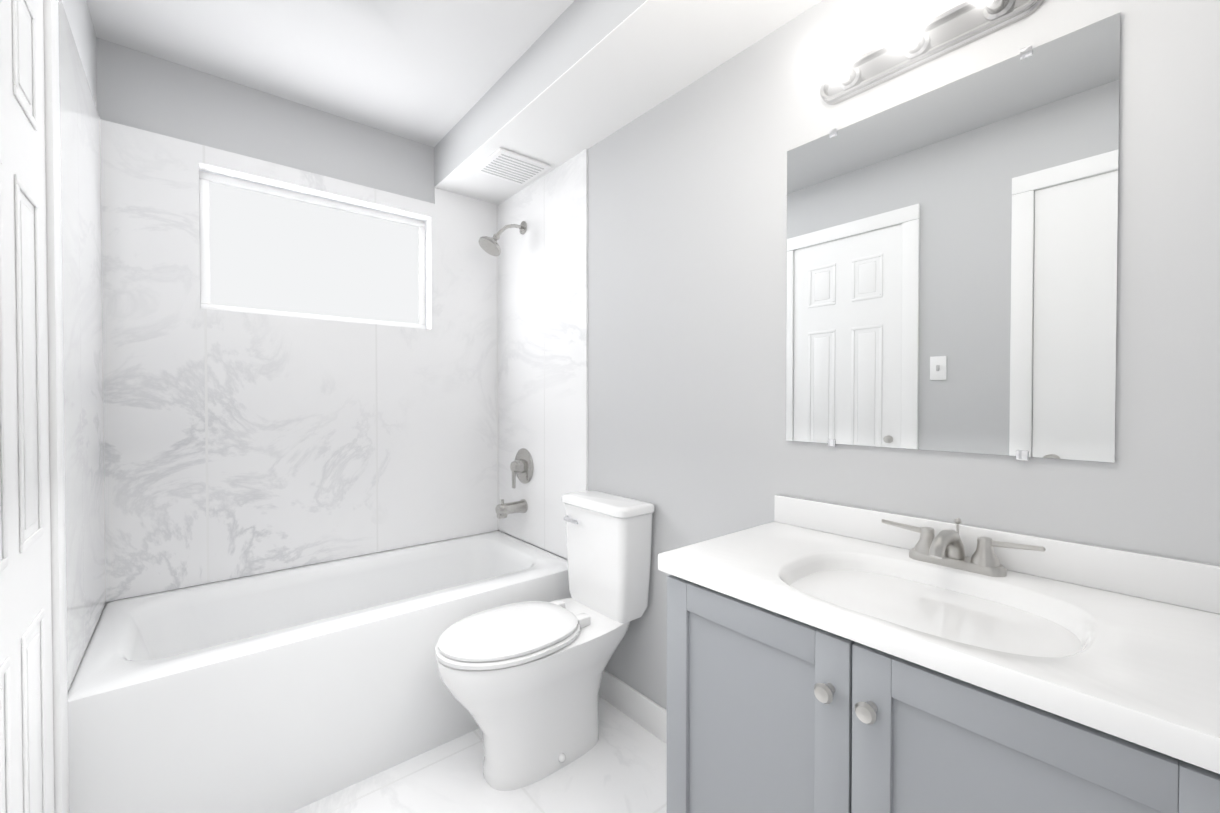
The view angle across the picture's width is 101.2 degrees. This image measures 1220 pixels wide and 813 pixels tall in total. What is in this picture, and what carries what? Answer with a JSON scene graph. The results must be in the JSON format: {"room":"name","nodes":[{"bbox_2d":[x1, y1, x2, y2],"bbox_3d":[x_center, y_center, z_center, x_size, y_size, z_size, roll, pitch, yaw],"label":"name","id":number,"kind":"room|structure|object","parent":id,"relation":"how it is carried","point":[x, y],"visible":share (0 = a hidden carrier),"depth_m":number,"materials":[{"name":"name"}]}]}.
{"room":"bathroom","nodes":[
{"label":"bathroom","id":0,"kind":"room"},
{"bbox_2d":[62,0,102,691],"bbox_3d":[-0.802,-0.030,0.503,0.100,2.450,3.330,-1,1,-40],"label":"wall","id":1,"kind":"structure","parent":0,"point":[77,12],"depth_m":1.53,"materials":[{"name":"grey paint"}]},
{"bbox_2d":[0,0,68,812],"bbox_3d":[-1.010,0.103,0.859,0.035,2.175,0.750,-1,1,-40],"label":"door","id":2,"kind":"structure","parent":1,"relation":"attached to","point":[34,771],"depth_m":0.96,"materials":[{"name":"white wood"}]},
{"bbox_2d":[57,0,105,689],"bbox_3d":[-1.508,0.099,1.435,0.008,2.170,0.782,-1,1,-40],"label":"wall tile","id":3,"kind":"structure","parent":1,"relation":"attached to","point":[81,244],"depth_m":1.39,"materials":[{"name":"tile"}]},
{"bbox_2d":[96,37,499,608],"bbox_3d":[-1.215,-0.051,2.262,1.520,2.450,0.100,-1,1,-40],"label":"wall","id":4,"kind":"structure","parent":0,"point":[145,91],"depth_m":2.00,"materials":[{"name":"grey paint"}]},
{"bbox_2d":[100,119,498,601],"bbox_3d":[-1.202,-0.201,2.245,1.520,1.750,0.076,-1,1,-40],"label":"wall tile","id":5,"kind":"structure","parent":4,"relation":"attached to","point":[239,444],"depth_m":2.04,"materials":[{"name":"stone"}]},
{"bbox_2d":[199,171,424,328],"bbox_3d":[-1.275,-0.651,2.248,0.879,0.549,0.028,-1,1,-40],"label":"window","id":6,"kind":"structure","parent":4,"relation":"in","point":[267,250],"depth_m":2.20,"materials":[{"name":"white glass"}]},
{"bbox_2d":[87,0,574,146],"bbox_3d":[-0.180,-1.301,1.007,1.720,0.080,3.330,-1,1,-40],"label":"ceiling","id":7,"kind":"structure","parent":0,"point":[429,72],"depth_m":1.76,"materials":[{"name":"paint"}]},
{"bbox_2d":[434,0,821,204],"bbox_3d":[0.269,-1.166,1.383,0.350,0.200,3.130,-1,1,-40],"label":"soffit ceiling","id":8,"kind":"structure","parent":7,"relation":"attached to","point":[578,77],"depth_m":1.66,"materials":[{"name":"grey paint"}]},
{"bbox_2d":[474,148,550,185],"bbox_3d":[-0.438,-1.069,2.247,0.250,0.014,0.250,-1,1,-40],"label":"ceiling vent","id":9,"kind":"object","parent":8,"relation":"in","point":[509,166],"visible":1,"depth_m":2.23,"materials":[{"name":"white"}]},
{"bbox_2d":[291,695,666,812],"bbox_3d":[-0.180,1.229,1.038,1.720,0.080,3.330,-1,1,-40],"label":"floor","id":10,"kind":"structure","parent":0,"point":[620,766],"depth_m":1.57,"materials":[{"name":"tile"}]},
{"bbox_2d":[68,531,570,812],"bbox_3d":[-0.939,0.928,1.943,1.514,0.500,0.757,-1,1,-40],"label":"bathtub","id":11,"kind":"object","parent":10,"relation":"on","point":[288,690],"visible":0.73,"depth_m":1.54,"materials":[{"name":"white ceramic"}]},
{"bbox_2d":[435,490,654,790],"bbox_3d":[-0.226,0.763,1.704,0.724,0.836,0.380,-1,1,-40],"label":"toilet","id":12,"kind":"object","parent":10,"relation":"on","point":[521,681],"visible":1,"depth_m":1.63,"materials":[{"name":"white ceramic"}]},
{"bbox_2d":[658,495,1219,812],"bbox_3d":[0.552,0.712,0.943,0.503,0.956,0.839,-1,1,-40],"label":"bathroom vanity","id":13,"kind":"object","parent":10,"relation":"on","point":[824,657],"visible":1,"depth_m":0.83,"materials":[{"name":"grey"}]},
{"bbox_2d":[500,0,1219,709],"bbox_3d":[0.442,-0.042,1.541,0.100,2.450,3.330,-1,1,-40],"label":"wall","id":14,"kind":"structure","parent":0,"point":[686,294],"depth_m":1.35,"materials":[{"name":"grey paint"}]},
{"bbox_2d":[498,149,587,558],"bbox_3d":[-0.347,0.047,2.403,0.008,2.250,0.782,-1,1,-40],"label":"wall panel","id":15,"kind":"structure","parent":14,"relation":"attached to","point":[543,329],"depth_m":2.34,"materials":[{"name":"tile"}]},
{"bbox_2d":[478,221,526,255],"bbox_3d":[-0.517,-0.817,2.406,0.233,0.195,0.116,-1,1,-40],"label":"shower head","id":16,"kind":"object","parent":15,"relation":"attached to","point":[490,245],"visible":1,"depth_m":2.38},
{"bbox_2d":[495,499,527,518],"bbox_3d":[-0.484,0.493,2.449,0.149,0.090,0.068,-1,1,-40],"label":"tub spout","id":17,"kind":"object","parent":15,"relation":"attached to","point":[503,509],"visible":1,"depth_m":2.42,"materials":[{"name":"silver metal"}]},
{"bbox_2d":[510,448,533,487],"bbox_3d":[-0.453,0.305,2.473,0.068,0.193,0.176,-1,1,-40],"label":"shower valve","id":18,"kind":"object","parent":15,"relation":"attached to","point":[521,467],"visible":1,"depth_m":2.45,"materials":[{"name":"silver metal"}]},
{"bbox_2d":[598,670,666,743],"bbox_3d":[0.651,1.132,1.216,0.014,0.110,2.340,-1,1,-40],"label":"baseboard","id":19,"kind":"structure","parent":14,"relation":"attached to","point":[648,714],"depth_m":1.87,"materials":[{"name":"white wood"}]},
{"bbox_2d":[818,0,1044,104],"bbox_3d":[0.653,-0.812,1.096,0.131,0.080,0.450,-1,1,-40],"label":"light bar","id":20,"kind":"object","parent":14,"relation":"attached to","point":[911,43],"visible":1,"depth_m":1.10,"materials":[{"name":"silver metal"}]},
{"bbox_2d":[786,12,1120,462],"bbox_3d":[0.699,-0.302,1.142,0.009,0.816,0.647,-1,1,-40],"label":"mirror","id":21,"kind":"object","parent":14,"relation":"attached to","point":[952,252],"visible":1,"depth_m":1.06,"materials":[{"name":"clear glass"}]}
]}

